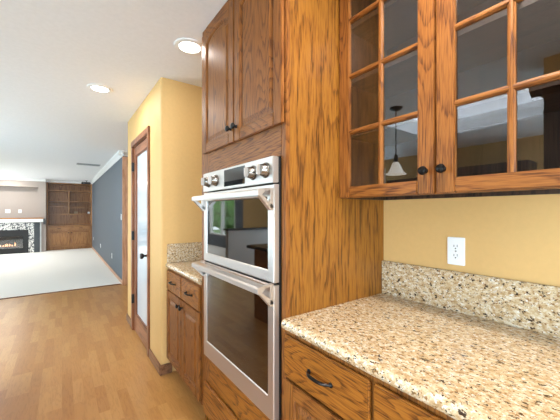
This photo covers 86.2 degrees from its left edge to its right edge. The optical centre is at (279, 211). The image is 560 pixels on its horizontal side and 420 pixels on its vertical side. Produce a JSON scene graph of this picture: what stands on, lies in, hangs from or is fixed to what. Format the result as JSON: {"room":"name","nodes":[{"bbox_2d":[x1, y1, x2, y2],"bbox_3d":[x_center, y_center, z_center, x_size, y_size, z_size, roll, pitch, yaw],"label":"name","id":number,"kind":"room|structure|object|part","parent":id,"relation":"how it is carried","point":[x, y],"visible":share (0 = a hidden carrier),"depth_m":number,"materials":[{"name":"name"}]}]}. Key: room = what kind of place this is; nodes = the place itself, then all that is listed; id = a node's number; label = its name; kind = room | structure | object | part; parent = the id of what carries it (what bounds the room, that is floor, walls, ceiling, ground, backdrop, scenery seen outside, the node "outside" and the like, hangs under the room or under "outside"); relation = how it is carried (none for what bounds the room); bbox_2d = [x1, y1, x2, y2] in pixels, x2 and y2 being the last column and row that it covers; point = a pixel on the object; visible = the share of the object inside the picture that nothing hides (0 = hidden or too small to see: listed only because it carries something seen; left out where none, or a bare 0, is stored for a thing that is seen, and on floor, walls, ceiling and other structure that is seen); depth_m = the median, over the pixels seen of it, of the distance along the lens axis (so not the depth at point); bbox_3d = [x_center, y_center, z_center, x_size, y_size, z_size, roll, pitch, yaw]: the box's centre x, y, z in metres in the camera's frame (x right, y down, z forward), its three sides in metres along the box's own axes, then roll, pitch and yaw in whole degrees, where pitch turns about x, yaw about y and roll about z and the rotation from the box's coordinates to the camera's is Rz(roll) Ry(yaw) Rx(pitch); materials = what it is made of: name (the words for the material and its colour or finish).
{"room":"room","nodes":[
{"label":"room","id":0,"kind":"room"},
{"bbox_2d":[0,179,45,251],"bbox_3d":[-9.323,0.114,9.446,3.065,2.440,0.750,0,0,-36],"label":"wall","id":1,"kind":"structure","parent":0,"point":[28,196],"depth_m":9.92,"materials":[{"name":"beige paint"}]},
{"bbox_2d":[0,177,45,181],"bbox_3d":[-9.080,-1.063,9.112,3.065,0.085,0.075,0,0,-36],"label":"crown molding","id":2,"kind":"structure","parent":1,"relation":"attached to","point":[1,178],"depth_m":9.67,"materials":[{"name":"white paint"}]},
{"bbox_2d":[46,180,85,183],"bbox_3d":[-7.470,-1.063,10.571,1.255,0.085,0.075,0,0,-36],"label":"crown molding","id":3,"kind":"structure","parent":1,"relation":"attached to","point":[54,181],"depth_m":10.49,"materials":[{"name":"white paint"}]},
{"bbox_2d":[0,248,119,297],"bbox_3d":[-6.883,1.380,7.233,4.640,0.108,7.400,0,0,-36],"label":"floor","id":4,"kind":"structure","parent":0,"point":[21,274],"depth_m":6.55,"materials":[{"name":"white carpet"}]},
{"bbox_2d":[0,218,44,253],"bbox_3d":[-8.743,0.755,9.274,2.291,1.142,0.209,0,0,-36],"label":"fireplace","id":5,"kind":"object","parent":4,"relation":"on","point":[15,238],"visible":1,"depth_m":9.61,"materials":[{"name":"stone"}]},
{"bbox_3d":[-7.957,0.838,9.940,0.035,0.977,0.059,0,0,-36],"label":"edge trim","id":6,"kind":"part","parent":5,"relation":"part of","materials":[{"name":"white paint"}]},
{"bbox_2d":[46,182,91,250],"bbox_3d":[-7.574,0.154,10.782,1.332,2.344,0.452,0,0,-36],"label":"bookcase","id":7,"kind":"object","parent":4,"relation":"on","point":[65,229],"visible":1,"depth_m":10.77,"materials":[{"name":"brown wood"}]},
{"bbox_3d":[-7.718,0.689,10.447,0.469,0.070,0.020,0,0,-36],"label":"rail","id":8,"kind":"part","parent":7,"relation":"part of","materials":[{"name":"brown wood"}]},
{"bbox_3d":[-7.718,1.199,10.447,0.469,0.070,0.020,0,0,-36],"label":"rail","id":9,"kind":"part","parent":7,"relation":"part of","materials":[{"name":"brown wood"}]},
{"bbox_3d":[-7.719,0.944,10.449,0.441,0.412,0.014,0,0,-36],"label":"panel","id":10,"kind":"part","parent":7,"relation":"part of","materials":[{"name":"brown wood"}]},
{"bbox_3d":[-7.718,0.571,10.447,0.609,0.117,0.020,0,0,-36],"label":"drawer","id":11,"kind":"part","parent":7,"relation":"part of","materials":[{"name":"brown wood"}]},
{"bbox_3d":[-7.591,0.084,10.805,1.246,0.030,0.365,0,0,-36],"label":"shelf","id":12,"kind":"part","parent":7,"relation":"part of","materials":[{"name":"brown wood"}]},
{"bbox_3d":[-7.591,-0.746,10.805,1.246,0.030,0.365,0,0,-36],"label":"shelf","id":13,"kind":"part","parent":7,"relation":"part of","materials":[{"name":"brown wood"}]},
{"bbox_3d":[-7.209,0.689,10.817,0.465,0.070,0.020,0,0,-36],"label":"rail","id":14,"kind":"part","parent":7,"relation":"part of","materials":[{"name":"brown wood"}]},
{"bbox_3d":[-7.209,1.199,10.817,0.465,0.070,0.020,0,0,-36],"label":"rail","id":15,"kind":"part","parent":7,"relation":"part of","materials":[{"name":"brown wood"}]},
{"bbox_3d":[-7.211,0.944,10.820,0.437,0.412,0.014,0,0,-36],"label":"panel","id":16,"kind":"part","parent":7,"relation":"part of","materials":[{"name":"brown wood"}]},
{"bbox_3d":[-7.209,0.571,10.817,0.605,0.117,0.020,0,0,-36],"label":"drawer","id":17,"kind":"part","parent":7,"relation":"part of","materials":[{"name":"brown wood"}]},
{"bbox_2d":[0,283,120,299],"bbox_3d":[-4.712,1.328,4.238,4.380,0.012,0.030,0,0,-36],"label":"trim","id":18,"kind":"structure","parent":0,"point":[120,283],"depth_m":4.97,"materials":[{"name":"brown wood"}]},
{"bbox_2d":[0,284,204,419],"bbox_3d":[-1.077,1.384,1.121,6.820,0.100,9.320,0,0,-36],"label":"floor","id":19,"kind":"structure","parent":0,"point":[74,354],"depth_m":2.60,"materials":[{"name":"brown wood"}]},
{"bbox_2d":[167,269,202,404],"bbox_3d":[-0.473,0.898,2.359,0.689,0.872,0.727,0,0,-36],"label":"base cabinet","id":20,"kind":"object","parent":19,"relation":"on","point":[184,295],"visible":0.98,"depth_m":2.09,"materials":[{"name":"brown wood"}]},
{"bbox_3d":[-0.822,1.171,2.324,0.016,0.055,0.254,0,0,-36],"label":"rail","id":21,"kind":"part","parent":20,"relation":"part of","materials":[{"name":"brown wood"}]},
{"bbox_3d":[-0.824,0.919,2.323,0.008,0.449,0.254,0,0,-36],"label":"panel","id":22,"kind":"part","parent":20,"relation":"part of","materials":[{"name":"brown wood"}]},
{"bbox_3d":[-0.822,0.667,2.324,0.016,0.055,0.254,0,0,-36],"label":"rail","id":23,"kind":"part","parent":20,"relation":"part of","materials":[{"name":"brown wood"}]},
{"bbox_3d":[-0.822,0.553,2.324,0.016,0.155,0.364,0,0,-36],"label":"drawer","id":24,"kind":"part","parent":20,"relation":"part of","materials":[{"name":"brown wood"}]},
{"bbox_2d":[166,242,201,284],"bbox_3d":[-0.462,0.362,2.367,0.663,0.196,0.727,0,0,-36],"label":"countertop","id":25,"kind":"structure","parent":20,"relation":"on","point":[180,256],"depth_m":2.48,"materials":[{"name":"stone"}]},
{"bbox_3d":[-0.607,1.171,2.030,0.016,0.055,0.235,0,0,-36],"label":"rail","id":26,"kind":"part","parent":20,"relation":"part of","materials":[{"name":"brown wood"}]},
{"bbox_3d":[-0.609,0.919,2.028,0.008,0.449,0.235,0,0,-36],"label":"panel","id":27,"kind":"part","parent":20,"relation":"part of","materials":[{"name":"brown wood"}]},
{"bbox_3d":[-0.607,0.667,2.030,0.016,0.055,0.235,0,0,-36],"label":"rail","id":28,"kind":"part","parent":20,"relation":"part of","materials":[{"name":"brown wood"}]},
{"bbox_3d":[-0.607,0.553,2.030,0.016,0.155,0.345,0,0,-36],"label":"drawer","id":29,"kind":"part","parent":20,"relation":"part of","materials":[{"name":"brown wood"}]},
{"bbox_2d":[202,0,383,419],"bbox_3d":[0.002,0.115,1.710,0.688,2.438,0.880,0,0,-36],"label":"tall cabinet","id":30,"kind":"object","parent":19,"relation":"on","point":[270,68],"visible":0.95,"depth_m":1.33,"materials":[{"name":"brown wood"}]},
{"bbox_3d":[-0.350,-1.057,1.677,0.016,0.090,0.298,0,0,-36],"label":"rail","id":31,"kind":"part","parent":30,"relation":"part of","materials":[{"name":"brown wood"}]},
{"bbox_3d":[-0.351,-0.728,1.676,0.008,0.638,0.298,0,0,-36],"label":"panel","id":32,"kind":"part","parent":30,"relation":"part of","materials":[{"name":"brown wood"}]},
{"bbox_3d":[-0.350,-0.382,1.677,0.016,0.055,0.298,0,0,-36],"label":"rail","id":33,"kind":"part","parent":30,"relation":"part of","materials":[{"name":"brown wood"}]},
{"bbox_3d":[-0.226,1.125,1.506,0.016,0.188,0.804,0,0,-36],"label":"drawer","id":34,"kind":"part","parent":30,"relation":"part of","materials":[{"name":"brown wood"}]},
{"bbox_3d":[-0.229,-0.423,1.470,0.032,0.031,0.031,0,0,-36],"label":"knob","id":35,"kind":"part","parent":30,"relation":"part of","materials":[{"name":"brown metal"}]},
{"bbox_2d":[192,156,281,419],"bbox_3d":[-0.038,0.312,1.627,0.644,1.072,0.727,0,0,-36],"label":"wall oven","id":36,"kind":"object","parent":30,"relation":"in","point":[241,269],"visible":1,"depth_m":1.37,"materials":[{"name":"silver metal"}]},
{"bbox_3d":[-0.418,-0.171,1.694,0.032,0.064,0.064,0,0,-36],"label":"oven knob","id":37,"kind":"part","parent":36,"relation":"part of","materials":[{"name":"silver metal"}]},
{"bbox_3d":[-0.360,-0.171,1.613,0.032,0.064,0.064,0,0,-36],"label":"oven knob","id":38,"kind":"part","parent":36,"relation":"part of","materials":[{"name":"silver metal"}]},
{"bbox_3d":[-0.230,-0.171,1.488,0.030,0.106,0.725,0,0,-36],"label":"control panel","id":39,"kind":"part","parent":36,"relation":"part of","materials":[{"name":"silver metal"}]},
{"bbox_3d":[-0.130,-0.171,1.298,0.032,0.064,0.064,0,0,-36],"label":"oven knob","id":40,"kind":"part","parent":36,"relation":"part of","materials":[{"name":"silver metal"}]},
{"bbox_3d":[-0.071,-0.171,1.217,0.032,0.064,0.064,0,0,-36],"label":"oven knob","id":41,"kind":"part","parent":36,"relation":"part of","materials":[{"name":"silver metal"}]},
{"bbox_3d":[-0.202,0.951,1.508,0.020,0.196,0.733,0,0,-36],"label":"rail","id":42,"kind":"part","parent":30,"relation":"part of","materials":[{"name":"brown wood"}]},
{"bbox_3d":[-0.202,-0.297,1.508,0.020,0.138,0.733,0,0,-36],"label":"rail","id":43,"kind":"part","parent":30,"relation":"part of","materials":[{"name":"brown wood"}]},
{"bbox_3d":[-0.108,-0.728,1.341,0.008,0.638,0.289,0,0,-36],"label":"panel","id":44,"kind":"part","parent":30,"relation":"part of","materials":[{"name":"brown wood"}]},
{"bbox_3d":[-0.106,-0.382,1.343,0.016,0.055,0.289,0,0,-36],"label":"rail","id":45,"kind":"part","parent":30,"relation":"part of","materials":[{"name":"brown wood"}]},
{"bbox_3d":[0.284,0.115,1.382,0.618,2.438,0.018,0,0,-36],"label":"panel","id":46,"kind":"part","parent":30,"relation":"part of","materials":[{"name":"brown wood"}]},
{"bbox_2d":[284,331,454,419],"bbox_3d":[0.891,0.898,0.488,0.689,0.872,2.139,0,0,-36],"label":"base cabinet","id":47,"kind":"object","parent":19,"relation":"on","point":[318,384],"visible":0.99,"depth_m":0.95,"materials":[{"name":"brown wood"}]},
{"bbox_3d":[0.137,0.923,1.005,0.008,0.441,0.289,0,0,-36],"label":"panel","id":48,"kind":"part","parent":47,"relation":"part of","materials":[{"name":"brown wood"}]},
{"bbox_3d":[0.139,0.675,1.007,0.016,0.055,0.289,0,0,-36],"label":"rail","id":49,"kind":"part","parent":47,"relation":"part of","materials":[{"name":"brown wood"}]},
{"bbox_3d":[0.118,0.556,0.992,0.034,0.019,0.122,0,0,-36],"label":"pull handle","id":50,"kind":"part","parent":47,"relation":"part of","materials":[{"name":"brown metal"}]},
{"bbox_3d":[0.139,0.556,1.007,0.016,0.161,0.399,0,0,-36],"label":"drawer","id":51,"kind":"part","parent":47,"relation":"part of","materials":[{"name":"brown wood"}]},
{"bbox_3d":[0.383,0.556,0.672,0.016,0.161,0.404,0,0,-36],"label":"drawer","id":52,"kind":"part","parent":47,"relation":"part of","materials":[{"name":"brown wood"}]},
{"bbox_2d":[281,260,559,419],"bbox_3d":[0.902,0.355,0.496,0.663,0.209,2.139,0,0,-36],"label":"countertop","id":53,"kind":"structure","parent":47,"relation":"on","point":[465,346],"depth_m":0.99,"materials":[{"name":"stone"}]},
{"bbox_2d":[92,156,127,279],"bbox_3d":[-4.854,0.114,8.286,0.120,2.440,6.890,0,0,-36],"label":"wall","id":54,"kind":"structure","parent":0,"point":[106,190],"depth_m":7.01,"materials":[{"name":"paint"}]},
{"bbox_2d":[92,247,121,283],"bbox_3d":[-4.894,1.292,8.226,0.013,0.067,6.839,0,0,-36],"label":"baseboard","id":55,"kind":"structure","parent":54,"relation":"attached to","point":[97,253],"depth_m":6.90,"materials":[{"name":"brown wood"}]},
{"bbox_2d":[90,150,127,183],"bbox_3d":[-4.042,-1.063,8.789,2.175,0.085,6.955,0,0,-36],"label":"crown molding","id":56,"kind":"structure","parent":54,"relation":"attached to","point":[120,153],"depth_m":6.51,"materials":[{"name":"white paint"}]},
{"bbox_2d":[122,157,127,284],"bbox_3d":[-2.808,0.162,5.495,0.162,2.345,0.029,0,0,-36],"label":"trim","id":57,"kind":"structure","parent":54,"relation":"attached to","point":[124,159],"depth_m":5.46,"materials":[{"name":"brown wood"}]},
{"bbox_2d":[0,0,227,182],"bbox_3d":[-3.257,-1.156,4.110,6.820,0.100,16.720,0,0,-36],"label":"ceiling","id":58,"kind":"structure","parent":0,"point":[51,123],"depth_m":2.32,"materials":[{"name":"paint"}]},
{"bbox_2d":[76,163,99,165],"bbox_3d":[-4.457,-1.101,6.960,0.460,0.008,0.260,0,0,-36],"label":"ceiling vent","id":59,"kind":"object","parent":58,"relation":"in","point":[77,163],"visible":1,"depth_m":6.91,"materials":[{"name":"grey metal"}]},
{"bbox_2d":[87,84,112,92],"bbox_3d":[-1.610,-1.101,2.675,0.200,0.009,0.200,0,0,-36],"label":"recessed light","id":60,"kind":"object","parent":58,"relation":"in","point":[99,88],"visible":1,"depth_m":2.66,"materials":[{"name":"white plastic"}]},
{"bbox_2d":[174,38,201,54],"bbox_3d":[-0.603,-1.101,1.998,0.200,0.009,0.200,0,0,-36],"label":"recessed light","id":61,"kind":"object","parent":58,"relation":"in","point":[189,46],"visible":0.93,"depth_m":1.98,"materials":[{"name":"white plastic"}]},
{"bbox_2d":[128,77,201,371],"bbox_3d":[-0.482,0.114,3.763,2.345,2.440,1.550,0,0,-36],"label":"wall","id":62,"kind":"structure","parent":0,"point":[172,110],"depth_m":2.56,"materials":[{"name":"yellow paint"}]},
{"bbox_2d":[126,313,130,326],"bbox_3d":[-1.794,1.292,3.559,0.014,0.085,0.335,0,0,-36],"label":"baseboard","id":63,"kind":"structure","parent":62,"relation":"attached to","point":[128,318],"depth_m":3.56,"materials":[{"name":"brown wood"}]},
{"bbox_2d":[132,138,146,348],"bbox_3d":[-1.452,0.305,3.079,0.108,2.042,0.707,0,0,-36],"label":"door","id":64,"kind":"structure","parent":62,"relation":"in","point":[139,167],"depth_m":3.17,"materials":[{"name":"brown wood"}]},
{"bbox_3d":[-1.421,-0.668,3.098,0.036,0.095,0.530,0,0,-36],"label":"rail","id":65,"kind":"part","parent":64,"relation":"part of","materials":[{"name":"brown wood"}]},
{"bbox_3d":[-1.421,1.230,3.098,0.036,0.192,0.530,0,0,-36],"label":"rail","id":66,"kind":"part","parent":64,"relation":"part of","materials":[{"name":"brown wood"}]},
{"bbox_3d":[-1.422,0.257,3.097,0.006,1.749,0.524,0,0,-36],"label":"glass pane","id":67,"kind":"part","parent":64,"relation":"part of","materials":[{"name":"white glass"}]},
{"bbox_2d":[131,125,149,356],"bbox_3d":[-1.405,0.271,3.115,0.130,2.127,0.850,0,0,-36],"label":"door frame","id":68,"kind":"structure","parent":62,"relation":"attached to","point":[146,131],"depth_m":2.76,"materials":[{"name":"brown wood"}]},
{"bbox_2d":[149,348,171,375],"bbox_3d":[-1.049,1.292,2.612,0.101,0.085,0.384,0,0,-36],"label":"baseboard","id":69,"kind":"structure","parent":62,"relation":"attached to","point":[166,368],"depth_m":2.47,"materials":[{"name":"brown wood"}]},
{"bbox_2d":[167,242,201,262],"bbox_3d":[-0.675,0.341,2.649,0.631,0.154,0.020,0,0,-36],"label":"backsplash","id":70,"kind":"structure","parent":62,"relation":"attached to","point":[177,252],"depth_m":2.54,"materials":[{"name":"stone"}]},
{"bbox_2d":[384,194,559,286],"bbox_3d":[1.276,0.114,0.652,0.120,2.440,5.550,0,0,-36],"label":"wall","id":71,"kind":"structure","parent":0,"point":[517,237],"depth_m":1.19,"materials":[{"name":"yellow paint"}]},
{"bbox_2d":[339,0,559,199],"bbox_3d":[0.640,-0.582,1.100,0.374,1.041,0.853,0,0,-36],"label":"upper cabinet","id":72,"kind":"object","parent":71,"relation":"attached to","point":[438,98],"visible":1,"depth_m":1.08,"materials":[{"name":"brown wood"}]},
{"bbox_3d":[0.399,-0.087,1.183,0.020,0.048,0.310,0,0,-36],"label":"rail","id":73,"kind":"part","parent":72,"relation":"part of","materials":[{"name":"brown wood"}]},
{"bbox_3d":[0.418,-0.079,1.192,0.020,0.035,0.383,0,0,-36],"label":"rail","id":74,"kind":"part","parent":72,"relation":"part of","materials":[{"name":"brown wood"}]},
{"bbox_2d":[351,0,487,50],"bbox_3d":[0.669,-0.835,1.121,0.283,0.018,0.817,0,0,-36],"label":"shelf","id":75,"kind":"object","parent":72,"relation":"attached to","point":[400,16],"depth_m":1.31,"materials":[{"name":"brown wood"}]},
{"bbox_3d":[0.487,-0.141,1.019,0.032,0.031,0.031,0,0,-36],"label":"knob","id":76,"kind":"part","parent":72,"relation":"part of","materials":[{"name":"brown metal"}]},
{"bbox_3d":[0.523,-0.141,0.970,0.032,0.031,0.031,0,0,-36],"label":"knob","id":77,"kind":"part","parent":72,"relation":"part of","materials":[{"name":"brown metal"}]},
{"bbox_2d":[351,0,559,97],"bbox_3d":[0.669,-0.591,1.121,0.283,0.018,0.817,0,0,-36],"label":"shelf","id":78,"kind":"object","parent":72,"relation":"attached to","point":[482,44],"depth_m":1.05,"materials":[{"name":"brown wood"}]},
{"bbox_2d":[351,80,559,145],"bbox_3d":[0.669,-0.347,1.121,0.283,0.018,0.817,0,0,-36],"label":"shelf","id":79,"kind":"object","parent":72,"relation":"attached to","point":[542,101],"depth_m":1.05,"materials":[{"name":"brown wood"}]},
{"bbox_3d":[0.664,-0.079,0.855,0.020,0.035,0.370,0,0,-36],"label":"rail","id":80,"kind":"part","parent":72,"relation":"part of","materials":[{"name":"brown wood"}]},
{"bbox_3d":[0.651,-0.087,0.839,0.020,0.048,0.295,0,0,-36],"label":"rail","id":81,"kind":"part","parent":72,"relation":"part of","materials":[{"name":"brown wood"}]},
{"bbox_2d":[447,237,464,265],"bbox_3d":[0.746,0.166,1.268,0.008,0.117,0.070,0,0,-36],"label":"wall outlet","id":82,"kind":"object","parent":71,"relation":"attached to","point":[455,245],"visible":1,"depth_m":1.26,"materials":[{"name":"white plastic"}]},
{"bbox_2d":[452,252,459,259],"bbox_3d":[0.745,0.185,1.267,0.003,0.033,0.033,0,0,-36],"label":"receptacle","id":83,"kind":"object","parent":82,"relation":"attached to","point":[455,255],"depth_m":1.26,"materials":[{"name":"white plastic"}]},
{"bbox_2d":[452,243,459,249],"bbox_3d":[0.745,0.146,1.267,0.003,0.033,0.033,0,0,-36],"label":"receptacle","id":84,"kind":"object","parent":82,"relation":"attached to","point":[455,246],"depth_m":1.26,"materials":[{"name":"white plastic"}]},
{"bbox_2d":[382,260,559,337],"bbox_3d":[1.162,0.335,0.686,0.020,0.168,2.139,0,0,-36],"label":"backsplash","id":85,"kind":"structure","parent":71,"relation":"attached to","point":[535,307],"depth_m":1.18,"materials":[{"name":"stone"}]}
]}

